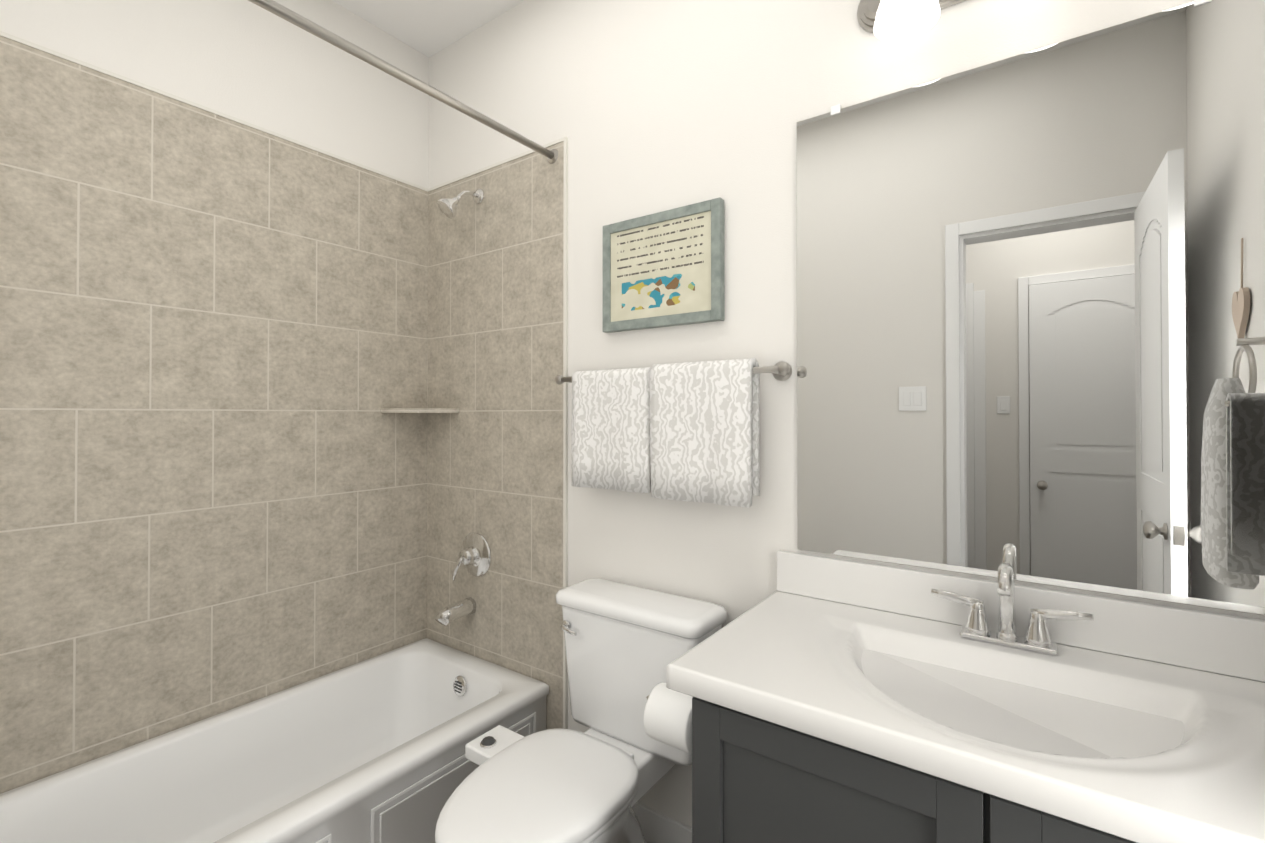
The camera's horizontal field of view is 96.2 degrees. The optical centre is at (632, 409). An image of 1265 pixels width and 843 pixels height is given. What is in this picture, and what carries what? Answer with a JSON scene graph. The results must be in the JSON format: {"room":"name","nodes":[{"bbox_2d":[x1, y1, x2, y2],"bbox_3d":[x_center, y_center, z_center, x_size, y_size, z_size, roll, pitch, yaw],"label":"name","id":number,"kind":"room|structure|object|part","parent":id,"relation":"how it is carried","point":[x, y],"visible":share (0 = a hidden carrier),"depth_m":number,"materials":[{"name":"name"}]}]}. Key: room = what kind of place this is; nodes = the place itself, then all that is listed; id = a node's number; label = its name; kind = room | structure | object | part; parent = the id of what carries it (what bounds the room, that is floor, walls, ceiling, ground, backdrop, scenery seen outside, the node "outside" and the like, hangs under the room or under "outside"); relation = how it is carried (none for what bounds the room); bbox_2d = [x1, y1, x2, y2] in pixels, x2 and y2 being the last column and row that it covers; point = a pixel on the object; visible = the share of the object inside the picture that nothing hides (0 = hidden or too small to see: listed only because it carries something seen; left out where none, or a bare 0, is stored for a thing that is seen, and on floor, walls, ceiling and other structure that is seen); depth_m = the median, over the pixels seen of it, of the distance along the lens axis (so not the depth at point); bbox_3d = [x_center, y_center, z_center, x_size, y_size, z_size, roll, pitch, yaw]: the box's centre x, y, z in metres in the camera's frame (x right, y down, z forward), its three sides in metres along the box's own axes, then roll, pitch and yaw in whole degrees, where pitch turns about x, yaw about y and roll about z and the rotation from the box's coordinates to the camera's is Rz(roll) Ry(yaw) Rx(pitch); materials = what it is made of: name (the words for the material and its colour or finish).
{"room":"bathroom","nodes":[
{"label":"bathroom","id":0,"kind":"room"},
{"bbox_2d":[0,0,428,188],"bbox_3d":[-1.357,-0.089,1.841,0.120,2.845,1.505,0,-1,35],"label":"wall","id":1,"kind":"structure","parent":0,"point":[250,62],"depth_m":1.92,"materials":[{"name":"white paint"}]},
{"bbox_2d":[0,36,427,793],"bbox_3d":[-1.304,0.052,1.802,0.010,1.962,1.505,0,-1,35],"label":"wall tile","id":2,"kind":"structure","parent":1,"relation":"attached to","point":[212,456],"depth_m":1.72,"materials":[{"name":"beige tile"}]},
{"bbox_2d":[0,31,567,728],"bbox_3d":[-0.983,0.194,1.573,0.797,2.273,1.505,0,-1,35],"label":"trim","id":3,"kind":"structure","parent":1,"relation":"attached to","point":[110,73],"depth_m":1.95,"materials":[{"name":"white tile"}]},
{"bbox_2d":[332,0,523,56],"bbox_3d":[-0.444,-1.576,0.287,3.426,0.100,3.240,0,-1,35],"label":"ceiling","id":4,"kind":"structure","parent":0,"point":[428,28],"depth_m":2.18,"materials":[{"name":"white paint"}]},
{"bbox_2d":[429,0,1264,827],"bbox_3d":[0.215,-0.090,1.720,2.821,2.845,0.120,0,-1,35],"label":"wall","id":5,"kind":"structure","parent":0,"point":[649,106],"depth_m":1.67,"materials":[{"name":"white paint"}]},
{"bbox_2d":[381,408,458,412],"bbox_3d":[-0.844,0.006,2.258,0.210,0.018,0.210,0,-1,35],"label":"corner shelf","id":6,"kind":"object","parent":5,"relation":"attached to","point":[419,410],"visible":1,"depth_m":2.21,"materials":[{"name":"tile"}]},
{"bbox_2d":[427,141,563,728],"bbox_3d":[-0.550,0.205,2.182,0.776,2.262,0.010,0,-1,35],"label":"wall tiles","id":7,"kind":"structure","parent":5,"relation":"attached to","point":[495,369],"depth_m":2.14,"materials":[{"name":"beige tile"}]},
{"bbox_2d":[248,0,557,163],"bbox_3d":[-0.711,-0.894,1.389,0.056,0.056,1.504,0,-1,35],"label":"shower rod","id":8,"kind":"object","parent":7,"relation":"attached to","point":[298,20],"visible":1,"depth_m":1.49,"materials":[{"name":"silver metal"}]},
{"bbox_2d":[435,597,475,625],"bbox_3d":[-0.680,0.776,2.167,0.066,0.074,0.156,0,-1,35],"label":"tub spout","id":9,"kind":"object","parent":7,"relation":"attached to","point":[448,614],"visible":1,"depth_m":2.15,"materials":[{"name":"silver metal"}]},
{"bbox_2d":[437,189,483,218],"bbox_3d":[-0.659,-0.789,2.157,0.084,0.147,0.172,0,-1,35],"label":"shower head","id":10,"kind":"object","parent":7,"relation":"attached to","point":[447,207],"visible":1,"depth_m":2.12},
{"bbox_3d":[-0.633,-0.811,2.173,0.018,0.060,0.108,0,-1,35],"label":"arm","id":11,"kind":"part","parent":10,"relation":"part of"},
{"bbox_2d":[452,532,490,580],"bbox_3d":[-0.635,0.567,2.179,0.172,0.173,0.088,0,-1,35],"label":"tub valve","id":12,"kind":"object","parent":7,"relation":"attached to","point":[475,556],"visible":1,"depth_m":2.18,"materials":[{"name":"silver metal"}]},
{"bbox_3d":[-0.661,0.606,2.165,0.048,0.094,0.035,0,-1,35],"label":"tub valve handle","id":13,"kind":"part","parent":12,"relation":"part of","materials":[{"name":"silver metal"}]},
{"bbox_2d":[632,802,691,842],"bbox_3d":[0.075,1.280,1.725,0.758,0.105,0.014,0,-1,35],"label":"baseboard","id":14,"kind":"structure","parent":5,"relation":"attached to","point":[657,827],"depth_m":1.71,"materials":[{"name":"white"}]},
{"bbox_2d":[603,197,723,332],"bbox_3d":[0.082,-0.422,1.724,0.422,0.344,0.027,0,-1,35],"label":"picture","id":15,"kind":"object","parent":5,"relation":"attached to","point":[664,268],"visible":0.98,"depth_m":1.70},
{"bbox_2d":[555,358,791,507],"bbox_3d":[0.082,0.061,1.670,0.792,0.385,0.113,0,-1,35],"label":"towel bar","id":16,"kind":"object","parent":5,"relation":"attached to","point":[687,431],"visible":1,"depth_m":1.58,"materials":[{"name":"white fabric"}]},
{"bbox_2d":[571,367,650,492],"bbox_3d":[-0.061,0.061,1.746,0.296,0.367,0.059,0,-1,35],"label":"towel","id":17,"kind":"object","parent":16,"relation":"hanging from","point":[611,427],"depth_m":1.72,"materials":[{"name":"white fabric"}]},
{"bbox_2d":[650,358,759,507],"bbox_3d":[0.192,0.060,1.567,0.308,0.385,0.074,0,-1,35],"label":"towel","id":18,"kind":"object","parent":16,"relation":"hanging from","point":[705,415],"depth_m":1.53,"materials":[{"name":"white fabric"}]},
{"bbox_2d":[857,0,965,41],"bbox_3d":[0.806,-0.940,1.117,0.740,0.193,0.183,0,-1,35],"label":"sconce","id":19,"kind":"object","parent":5,"relation":"attached to","point":[893,20],"visible":1,"depth_m":1.28,"materials":[{"name":"white glass"}]},
{"bbox_3d":[0.596,-0.896,1.236,0.132,0.108,0.132,0,-1,35],"label":"lamp shade","id":20,"kind":"part","parent":19,"relation":"part of","materials":[{"name":"white glass"}]},
{"bbox_2d":[777,550,1264,681],"bbox_3d":[0.803,0.425,1.207,1.027,0.104,0.020,0,-1,35],"label":"backsplash","id":21,"kind":"structure","parent":5,"relation":"attached to","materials":[{"name":"white stone"}]},
{"bbox_2d":[797,0,1264,614],"bbox_3d":[0.827,-0.202,1.202,0.973,1.129,0.009,0,-1,35],"label":"mirror","id":22,"kind":"object","parent":5,"relation":"attached to","point":[1029,316],"visible":1,"depth_m":1.17,"materials":[{"name":"white mirror"}]},
{"bbox_3d":[-0.443,1.369,0.261,3.426,0.100,3.240,0,-1,35],"label":"floor","id":23,"kind":"structure","parent":0,"visible":0},
{"bbox_2d":[0,638,548,842],"bbox_3d":[-1.008,1.142,1.582,0.711,0.378,1.481,0,-1,35],"label":"tub","id":24,"kind":"object","parent":23,"relation":"on","point":[371,750],"visible":0.79,"depth_m":1.69,"materials":[{"name":"white ceramic"}]},
{"bbox_3d":[-0.916,1.152,1.115,0.005,0.250,0.640,0,-1,35],"label":"panel","id":25,"kind":"part","parent":24,"relation":"part of","materials":[{"name":"white ceramic"}]},
{"bbox_3d":[-0.502,1.157,1.697,0.005,0.250,0.590,0,-1,35],"label":"panel","id":26,"kind":"part","parent":24,"relation":"part of","materials":[{"name":"white plastic"}]},
{"bbox_3d":[-0.502,1.157,1.698,0.004,0.200,0.540,0,-1,35],"label":"panel","id":27,"kind":"part","parent":24,"relation":"part of","materials":[{"name":"white plastic"}]},
{"bbox_2d":[435,578,726,842],"bbox_3d":[-0.169,0.936,1.443,0.565,0.787,0.733,0,-1,35],"label":"toilet","id":28,"kind":"object","parent":23,"relation":"on","point":[615,763],"visible":0.96,"depth_m":1.50,"materials":[{"name":"white ceramic"}]},
{"bbox_3d":[-0.389,0.896,1.531,0.038,0.012,0.038,0,-1,35],"label":"bidet knob","id":29,"kind":"part","parent":28,"relation":"part of","materials":[{"name":"grey"}]},
{"bbox_3d":[-0.228,0.913,1.338,0.372,0.057,0.492,0,-1,35],"label":"seat","id":30,"kind":"part","parent":28,"relation":"part of","materials":[{"name":"white plastic"}]},
{"bbox_3d":[-0.185,0.646,1.664,0.066,0.017,0.025,0,-1,35],"label":"lever","id":31,"kind":"part","parent":28,"relation":"part of","materials":[{"name":"silver metal"}]},
{"bbox_3d":[-0.169,1.136,1.419,0.352,0.386,0.678,0,-1,35],"label":"bowl","id":32,"kind":"part","parent":28,"relation":"part of","materials":[{"name":"white ceramic"}]},
{"bbox_3d":[0.016,0.763,1.648,0.476,0.347,0.171,0,-1,35],"label":"tank","id":33,"kind":"part","parent":28,"relation":"part of","materials":[{"name":"white ceramic"}]},
{"bbox_2d":[643,550,1264,842],"bbox_3d":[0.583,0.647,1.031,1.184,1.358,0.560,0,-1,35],"label":"bathroom vanity","id":34,"kind":"object","parent":23,"relation":"on","point":[816,699],"visible":1,"depth_m":0.98,"materials":[{"name":"grey stone"}]},
{"bbox_3d":[0.305,0.874,0.929,0.463,0.672,0.020,0,-1,35],"label":"door","id":35,"kind":"part","parent":34,"relation":"part of","materials":[{"name":"grey wood"}]},
{"bbox_2d":[931,563,1093,655],"bbox_3d":[0.742,0.391,1.128,0.275,0.171,0.137,0,-1,35],"label":"faucet","id":36,"kind":"object","parent":34,"relation":"on","point":[975,638],"depth_m":1.15,"materials":[{"name":"silver metal"}]},
{"bbox_3d":[0.689,0.871,0.656,0.463,0.672,0.020,0,-1,35],"label":"door","id":37,"kind":"part","parent":34,"relation":"part of","materials":[{"name":"grey wood"}]}
]}

